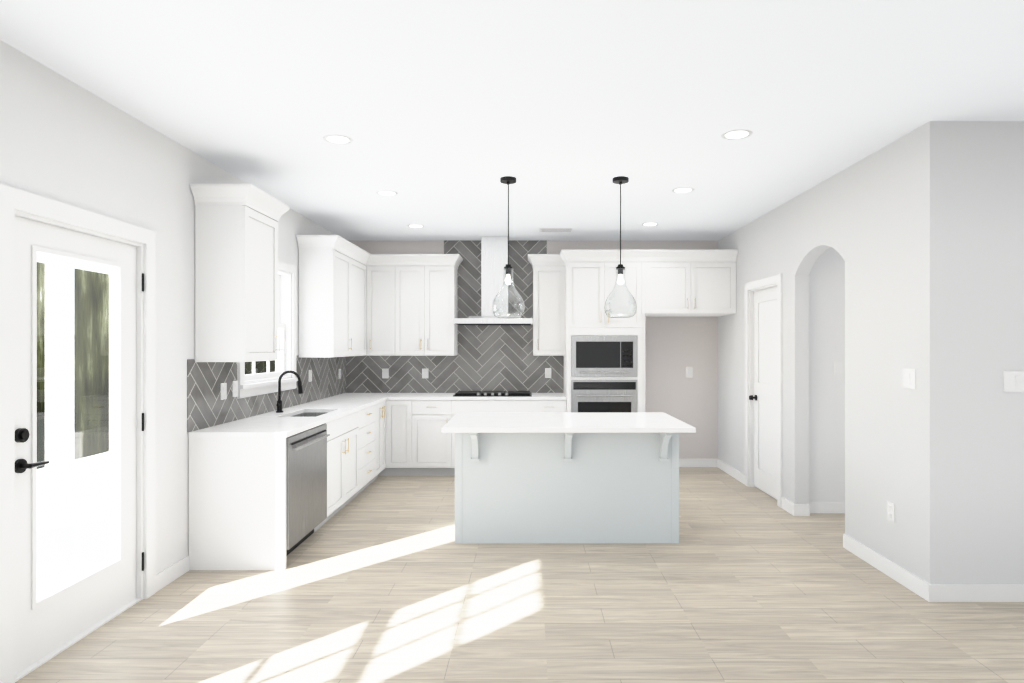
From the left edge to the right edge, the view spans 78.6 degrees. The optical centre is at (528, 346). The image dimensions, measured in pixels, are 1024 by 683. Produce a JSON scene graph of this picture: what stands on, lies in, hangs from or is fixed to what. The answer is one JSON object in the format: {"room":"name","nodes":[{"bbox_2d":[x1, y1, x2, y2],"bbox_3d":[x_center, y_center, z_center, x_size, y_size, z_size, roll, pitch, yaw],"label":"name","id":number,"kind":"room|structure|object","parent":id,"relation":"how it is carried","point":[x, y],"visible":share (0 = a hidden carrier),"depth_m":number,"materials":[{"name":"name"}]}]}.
{"room":"kitchen","nodes":[
{"label":"kitchen","id":0,"kind":"room"},
{"bbox_2d":[0,40,347,573],"bbox_3d":[-2.295,0.080,2.285,0.150,2.740,10.870,0,0,0],"label":"wall","id":1,"kind":"structure","parent":0,"point":[60,141],"depth_m":3.65,"materials":[{"name":"white paint"}]},
{"bbox_2d":[0,184,155,682],"bbox_3d":[-2.286,0.385,3.137,0.168,2.130,1.095,0,0,0],"label":"door frame","id":2,"kind":"structure","parent":1,"relation":"attached to","point":[14,202],"depth_m":2.99,"materials":[{"name":"white wood"}]},
{"bbox_2d":[15,216,143,681],"bbox_3d":[-2.274,0.438,3.152,0.172,2.023,0.913,0,0,0],"label":"entry door","id":3,"kind":"structure","parent":1,"relation":"in","point":[53,622],"depth_m":3.09,"materials":[{"name":"white wood"}]},
{"bbox_2d":[156,556,188,591],"bbox_3d":[-2.213,1.403,3.873,0.014,0.095,0.375,0,0,0],"label":"baseboard","id":4,"kind":"structure","parent":1,"relation":"attached to","point":[174,571],"depth_m":3.87,"materials":[{"name":"white wood"}]},
{"bbox_2d":[221,383,226,399],"bbox_3d":[-2.206,0.320,4.520,0.011,0.118,0.075,0,0,0],"label":"electrical outlet plate","id":5,"kind":"object","parent":1,"relation":"attached to","point":[223,385],"depth_m":4.51,"materials":[{"name":"white plastic"}]},
{"bbox_2d":[233,381,237,396],"bbox_3d":[-2.207,0.315,4.700,0.009,0.118,0.075,0,0,0],"label":"electrical outlet plate","id":6,"kind":"object","parent":1,"relation":"attached to","point":[235,383],"depth_m":4.70,"materials":[{"name":"white plastic"}]},
{"bbox_2d":[190,184,289,361],"bbox_3d":[-2.013,-0.482,4.410,0.395,1.165,0.670,0,0,0],"label":"upper cabinet","id":7,"kind":"object","parent":1,"relation":"attached to","point":[236,272],"visible":1,"depth_m":4.14,"materials":[{"name":"white wood"}]},
{"bbox_2d":[187,355,346,431],"bbox_3d":[-2.216,0.318,5.812,0.007,0.474,3.514,0,0,0],"label":"backsplash","id":8,"kind":"structure","parent":1,"relation":"attached to","point":[205,406],"depth_m":4.73,"materials":[{"name":"tile"}]},
{"bbox_2d":[309,370,311,381],"bbox_3d":[-2.207,0.290,6.310,0.009,0.118,0.075,0,0,0],"label":"electrical outlet plate","id":9,"kind":"object","parent":1,"relation":"attached to","point":[310,371],"depth_m":6.30,"materials":[{"name":"white plastic"}]},
{"bbox_2d":[296,235,347,356],"bbox_3d":[-2.045,-0.482,6.313,0.330,1.164,0.626,0,0,0],"label":"upper cabinet","id":10,"kind":"object","parent":1,"relation":"attached to","point":[323,259],"depth_m":6.00,"materials":[{"name":"white wood"}]},
{"bbox_2d":[348,243,371,356],"bbox_3d":[-2.015,-0.482,6.882,0.389,1.164,0.737,0,0,0],"label":"upper cabinet","id":11,"kind":"object","parent":1,"relation":"attached to","point":[354,300],"depth_m":6.96,"materials":[{"name":"white wood"}]},
{"bbox_2d":[238,260,297,397],"bbox_3d":[-2.265,-0.188,5.340,0.190,1.155,1.190,0,0,0],"label":"window","id":12,"kind":"structure","parent":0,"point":[286,361],"depth_m":5.78,"materials":[{"name":"white"}]},
{"bbox_2d":[0,0,1023,239],"bbox_3d":[1.190,-1.350,2.285,7.120,0.120,10.870,0,0,0],"label":"ceiling","id":13,"kind":"structure","parent":0,"point":[445,115],"depth_m":3.18,"materials":[{"name":"white paint"}]},
{"bbox_2d":[323,134,352,144],"bbox_3d":[-1.185,-1.288,3.880,0.183,0.004,0.183,0,0,-9],"label":"recessed light","id":14,"kind":"object","parent":13,"relation":"in","point":[343,139],"depth_m":3.87,"materials":[{"name":"white plastic"}]},
{"bbox_2d":[376,190,397,195],"bbox_3d":[-1.190,-1.288,5.235,0.183,0.004,0.183,0,0,-6],"label":"recessed light","id":15,"kind":"object","parent":13,"relation":"in","point":[384,192],"depth_m":5.23,"materials":[{"name":"white plastic"}]},
{"bbox_2d":[407,224,424,227],"bbox_3d":[-1.205,-1.288,6.660,0.183,0.004,0.183,0,0,-6],"label":"recessed light","id":16,"kind":"object","parent":13,"relation":"in","point":[411,225],"depth_m":6.63,"materials":[{"name":"white plastic"}]},
{"bbox_2d":[492,176,524,317],"bbox_3d":[-0.158,-0.755,4.780,0.252,1.067,0.252,0,0,0],"label":"pendant light","id":17,"kind":"object","parent":13,"relation":"hanging from","point":[508,180],"visible":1,"depth_m":4.76,"materials":[{"name":"clear glass"}]},
{"bbox_2d":[539,228,571,231],"bbox_3d":[0.290,-1.284,6.890,0.360,0.010,0.180,0,0,0],"label":"ceiling vent","id":18,"kind":"object","parent":13,"relation":"in","point":[555,229],"visible":1,"depth_m":6.82,"materials":[{"name":"grey metal"}]},
{"bbox_2d":[604,176,636,317],"bbox_3d":[0.700,-0.755,4.780,0.252,1.067,0.252,0,0,0],"label":"pendant light","id":19,"kind":"object","parent":13,"relation":"hanging from","point":[620,180],"visible":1,"depth_m":4.76,"materials":[{"name":"clear glass"}]},
{"bbox_2d":[641,222,658,225],"bbox_3d":[1.270,-1.288,6.555,0.183,0.004,0.183,0,0,-24],"label":"recessed light","id":20,"kind":"object","parent":13,"relation":"in","point":[649,223],"depth_m":6.54,"materials":[{"name":"white plastic"}]},
{"bbox_2d":[672,187,693,192],"bbox_3d":[1.266,-1.288,5.135,0.183,0.004,0.183,0,0,-6],"label":"recessed light","id":21,"kind":"object","parent":13,"relation":"in","point":[683,189],"depth_m":5.13,"materials":[{"name":"white plastic"}]},
{"bbox_2d":[721,129,752,139],"bbox_3d":[1.260,-1.288,3.790,0.183,0.004,0.183,0,0,-6],"label":"recessed light","id":22,"kind":"object","parent":13,"relation":"in","point":[738,133],"depth_m":3.78,"materials":[{"name":"white"}]},
{"bbox_2d":[15,467,1023,682],"bbox_3d":[1.190,1.510,2.285,7.120,0.120,10.870,0,0,0],"label":"floor","id":23,"kind":"structure","parent":0,"point":[383,579],"depth_m":3.39,"materials":[{"name":"beige wood"}]},
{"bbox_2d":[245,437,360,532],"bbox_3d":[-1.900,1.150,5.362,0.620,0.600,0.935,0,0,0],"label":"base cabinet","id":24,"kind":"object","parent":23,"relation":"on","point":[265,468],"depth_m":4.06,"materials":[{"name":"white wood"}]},
{"bbox_2d":[286,424,329,555],"bbox_3d":[-1.863,1.023,4.495,0.654,0.854,0.782,0,0,0],"label":"dishwasher","id":25,"kind":"object","parent":23,"relation":"on","point":[306,482],"visible":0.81,"depth_m":4.41,"materials":[{"name":"grey metal"}]},
{"bbox_2d":[324,404,376,491],"bbox_3d":[-1.900,1.020,6.158,0.620,0.860,0.768,0,0,0],"label":"base cabinet","id":26,"kind":"object","parent":23,"relation":"on","point":[362,423],"depth_m":6.04,"materials":[{"name":"white wood"}]},
{"bbox_2d":[189,393,388,437],"bbox_3d":[-1.891,0.572,5.808,0.638,0.034,3.505,0,0,0],"label":"countertop","id":27,"kind":"structure","parent":26,"relation":"on","point":[274,424],"depth_m":4.74,"materials":[{"name":"white stone"}]},
{"bbox_2d":[276,370,302,412],"bbox_3d":[-2.031,0.376,5.285,0.228,0.356,0.091,0,0,0],"label":"faucet","id":28,"kind":"object","parent":27,"relation":"on","point":[279,400],"visible":1,"depth_m":5.29,"materials":[{"name":"black metal"}]},
{"bbox_2d":[290,413,325,416],"bbox_3d":[-1.860,0.694,5.300,0.356,0.206,0.676,0,0,0],"label":"sink","id":29,"kind":"object","parent":27,"relation":"in","point":[308,414],"depth_m":5.63,"materials":[{"name":"silver metal"}]},
{"bbox_2d":[377,401,385,477],"bbox_3d":[-1.900,1.020,6.715,0.620,0.860,0.450,0,0,0],"label":"base cabinet","id":30,"kind":"object","parent":23,"relation":"on","point":[381,407],"depth_m":6.74,"materials":[{"name":"white wood"}]},
{"bbox_2d":[349,393,376,396],"bbox_3d":[-1.850,0.572,7.232,0.300,0.034,0.655,0,0,0],"label":"countertop","id":31,"kind":"structure","parent":30,"relation":"on","point":[350,394],"depth_m":7.23,"materials":[{"name":"white stone"}]},
{"bbox_2d":[378,400,393,475],"bbox_3d":[-1.871,1.020,7.250,0.679,0.860,0.620,0,0,0],"label":"base cabinet","id":32,"kind":"object","parent":23,"relation":"on","point":[389,470],"depth_m":6.94,"materials":[{"name":"white wood"}]},
{"bbox_2d":[394,400,417,475],"bbox_3d":[-1.415,1.020,7.250,0.343,0.860,0.620,0,0,0],"label":"base cabinet","id":33,"kind":"object","parent":23,"relation":"on","point":[405,411],"depth_m":6.95,"materials":[{"name":"white wood"}]},
{"bbox_2d":[418,400,457,475],"bbox_3d":[-1.080,1.020,7.250,0.553,0.860,0.620,0,0,0],"label":"base cabinet","id":34,"kind":"object","parent":23,"relation":"on","point":[419,442],"depth_m":6.95,"materials":[{"name":"white wood"}]},
{"bbox_2d":[389,393,566,399],"bbox_3d":[-0.566,0.572,7.232,1.968,0.034,0.655,0,0,0],"label":"countertop","id":35,"kind":"structure","parent":34,"relation":"on","point":[392,396],"depth_m":6.93,"materials":[{"name":"white stone"}]},
{"bbox_2d":[453,391,531,395],"bbox_3d":[-0.410,0.534,7.245,0.880,0.040,0.490,0,0,0],"label":"cooktop","id":36,"kind":"object","parent":35,"relation":"in","point":[493,393],"visible":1,"depth_m":7.04,"materials":[{"name":"black glass"}]},
{"bbox_2d":[458,400,537,412],"bbox_3d":[-0.415,1.020,7.250,1.003,0.860,0.620,0,0,0],"label":"base cabinet","id":37,"kind":"object","parent":23,"relation":"on","point":[463,405],"depth_m":6.94,"materials":[{"name":"white wood"}]},
{"bbox_2d":[538,400,565,411],"bbox_3d":[0.196,1.020,7.250,0.444,0.860,0.620,0,0,0],"label":"base cabinet","id":38,"kind":"object","parent":23,"relation":"on","point":[543,405],"depth_m":6.94,"materials":[{"name":"white wood"}]},
{"bbox_2d":[455,433,678,542],"bbox_3d":[0.280,1.020,4.832,1.658,0.860,0.875,0,0,0],"label":"kitchen island","id":39,"kind":"object","parent":23,"relation":"on","point":[566,487],"visible":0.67,"depth_m":4.62,"materials":[{"name":"white paint"}]},
{"bbox_2d":[442,412,694,432],"bbox_3d":[0.273,0.572,4.800,1.746,0.034,1.000,0,0,0],"label":"island countertop","id":40,"kind":"structure","parent":39,"relation":"on","point":[561,422],"depth_m":4.53,"materials":[{"name":"white stone"}]},
{"bbox_2d":[528,250,737,411],"bbox_3d":[1.135,0.193,7.197,2.301,2.515,0.725,0,0,0],"label":"kitchen cabinets","id":41,"kind":"object","parent":23,"relation":"on","point":[572,289],"visible":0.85,"depth_m":6.91,"materials":[{"name":"white wood"}]},
{"bbox_2d":[571,336,637,376],"bbox_3d":[0.833,0.102,7.175,0.729,0.455,0.671,0,0,0],"label":"microwave","id":42,"kind":"object","parent":41,"relation":"in","point":[604,356],"visible":0.98,"depth_m":6.88,"materials":[{"name":"grey metal"}]},
{"bbox_2d":[571,380,637,411],"bbox_3d":[0.833,0.698,7.168,0.729,0.665,0.683,0,0,0],"label":"wall oven","id":43,"kind":"object","parent":41,"relation":"in","point":[604,395],"visible":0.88,"depth_m":6.88,"materials":[{"name":"grey metal"}]},
{"bbox_2d":[348,240,715,458],"bbox_3d":[0.110,0.080,7.645,4.600,2.740,0.150,0,0,0],"label":"wall","id":44,"kind":"structure","parent":0,"point":[673,344],"depth_m":7.57,"materials":[{"name":"white paint"}]},
{"bbox_2d":[382,369,388,377],"bbox_3d":[-1.736,0.320,7.557,0.075,0.118,0.009,0,0,0],"label":"electrical outlet plate","id":45,"kind":"object","parent":44,"relation":"attached to","point":[385,372],"depth_m":7.56,"materials":[{"name":"white plastic"}]},
{"bbox_2d":[372,254,399,354],"bbox_3d":[-1.697,-0.482,7.366,0.406,1.164,0.386,0,0,0],"label":"upper cabinet","id":46,"kind":"object","parent":44,"relation":"attached to","point":[385,267],"depth_m":7.24,"materials":[{"name":"white wood"}]},
{"bbox_2d":[422,369,427,377],"bbox_3d":[-1.254,0.320,7.557,0.075,0.118,0.009,0,0,0],"label":"electrical outlet plate","id":47,"kind":"object","parent":44,"relation":"attached to","point":[424,371],"depth_m":7.56,"materials":[{"name":"white plastic"}]},
{"bbox_2d":[400,255,459,354],"bbox_3d":[-1.236,-0.482,7.395,0.742,1.164,0.329,0,0,0],"label":"upper cabinet","id":48,"kind":"object","parent":44,"relation":"attached to","point":[428,283],"depth_m":7.24,"materials":[{"name":"white wood"}]},
{"bbox_2d":[347,240,563,392],"bbox_3d":[-0.886,-0.367,7.565,2.608,1.844,0.008,0,0,0],"label":"backsplash","id":49,"kind":"structure","parent":44,"relation":"attached to","point":[494,358],"depth_m":7.56,"materials":[{"name":"tile"}]},
{"bbox_2d":[453,236,532,324],"bbox_3d":[-0.407,-0.774,7.309,0.901,1.027,0.499,0,0,0],"label":"range hood","id":50,"kind":"object","parent":44,"relation":"attached to","point":[494,255],"visible":0.88,"depth_m":7.28,"materials":[{"name":"silver metal"}]},
{"bbox_2d":[545,368,550,377],"bbox_3d":[0.232,0.315,7.557,0.075,0.118,0.009,0,0,0],"label":"electrical outlet plate","id":51,"kind":"object","parent":44,"relation":"attached to","point":[547,370],"depth_m":7.56,"materials":[{"name":"white plastic"}]},
{"bbox_2d":[686,368,691,376],"bbox_3d":[1.937,0.308,7.565,0.075,0.118,0.009,0,0,0],"label":"electrical outlet plate","id":52,"kind":"object","parent":44,"relation":"attached to","point":[688,370],"depth_m":7.56,"materials":[{"name":"white plastic"}]},
{"bbox_2d":[679,459,715,466],"bbox_3d":[1.795,1.403,7.563,0.990,0.095,0.014,0,0,0],"label":"baseboard","id":53,"kind":"structure","parent":44,"relation":"attached to","point":[682,462],"depth_m":7.56,"materials":[{"name":"white"}]},
{"bbox_2d":[716,121,955,583],"bbox_3d":[2.350,0.080,5.565,0.120,2.740,3.990,0,0,0],"label":"wall","id":54,"kind":"structure","parent":0,"point":[890,262],"depth_m":4.19,"materials":[{"name":"white paint"}]},
{"bbox_2d":[716,459,744,483],"bbox_3d":[2.283,1.403,7.058,0.014,0.095,0.945,0,0,0],"label":"baseboard","id":55,"kind":"structure","parent":54,"relation":"attached to","point":[723,466],"depth_m":7.03,"materials":[{"name":"white wood"}]},
{"bbox_2d":[749,286,776,498],"bbox_3d":[2.317,0.432,6.110,0.105,2.011,0.746,0,0,0],"label":"door","id":56,"kind":"structure","parent":54,"relation":"in","point":[765,391],"depth_m":6.20,"materials":[{"name":"white wood"}]},
{"bbox_2d":[745,273,781,507],"bbox_3d":[2.341,0.393,6.111,0.138,2.115,0.930,0,0,0],"label":"door frame","id":57,"kind":"structure","parent":54,"relation":"attached to","point":[775,280],"depth_m":6.49,"materials":[{"name":"white wood"}]},
{"bbox_2d":[781,497,799,515],"bbox_3d":[2.293,1.403,5.501,0.034,0.095,0.269,0,0,0],"label":"baseboard","id":58,"kind":"structure","parent":54,"relation":"attached to","point":[794,509],"depth_m":5.44,"materials":[{"name":"white wood"}]},
{"bbox_2d":[800,502,844,514],"bbox_3d":[3.055,1.403,5.463,1.290,0.095,0.014,0,0,0],"label":"baseboard","id":59,"kind":"structure","parent":54,"relation":"attached to","point":[813,507],"depth_m":5.46,"materials":[{"name":"white wood"}]},
{"bbox_2d":[843,534,927,600],"bbox_3d":[2.283,1.403,4.050,0.014,0.095,0.960,0,0,0],"label":"baseboard","id":60,"kind":"structure","parent":54,"relation":"attached to","point":[907,579],"depth_m":3.97,"materials":[{"name":"white wood"}]},
{"bbox_2d":[887,501,894,522],"bbox_3d":[2.285,1.040,3.950,0.009,0.118,0.075,0,0,0],"label":"electrical outlet plate","id":61,"kind":"object","parent":54,"relation":"attached to","point":[890,506],"depth_m":3.94,"materials":[{"name":"white plastic"}]},
{"bbox_2d":[903,368,915,388],"bbox_3d":[2.284,0.190,3.760,0.011,0.118,0.120,0,0,0],"label":"light switch","id":62,"kind":"object","parent":54,"relation":"attached to","point":[909,375],"depth_m":3.75,"materials":[{"name":"white plastic"}]},
{"bbox_2d":[956,121,1023,583],"bbox_3d":[3.510,0.080,3.630,2.160,2.740,0.120,0,0,0],"label":"wall","id":63,"kind":"structure","parent":0,"point":[989,154],"depth_m":3.57,"materials":[{"name":"white paint"}]},
{"bbox_2d":[924,581,1023,601],"bbox_3d":[3.418,1.403,3.563,2.284,0.095,0.014,0,0,0],"label":"baseboard","id":64,"kind":"structure","parent":63,"relation":"attached to","point":[928,592],"depth_m":3.56,"materials":[{"name":"white wood"}]},
{"bbox_2d":[1004,371,1023,391],"bbox_3d":[2.790,0.197,3.564,0.160,0.118,0.011,0,0,0],"label":"light switch","id":65,"kind":"object","parent":63,"relation":"attached to","point":[1013,381],"depth_m":3.56,"materials":[{"name":"white plastic"}]},
{"label":"outside","id":66,"kind":"structure","parent":0,"visible":0},
{"bbox_2d":[37,262,274,468],"bbox_3d":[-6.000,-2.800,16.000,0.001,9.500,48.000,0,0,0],"label":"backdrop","id":67,"kind":"structure","parent":66,"point":[104,371],"depth_m":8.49,"materials":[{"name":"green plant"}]},
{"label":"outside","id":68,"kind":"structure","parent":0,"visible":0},
{"bbox_2d":[37,254,108,595],"bbox_3d":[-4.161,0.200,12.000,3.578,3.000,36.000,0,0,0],"label":"porch","id":69,"kind":"object","parent":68,"point":[64,482],"depth_m":7.18,"materials":[{"name":"white"}]}
]}

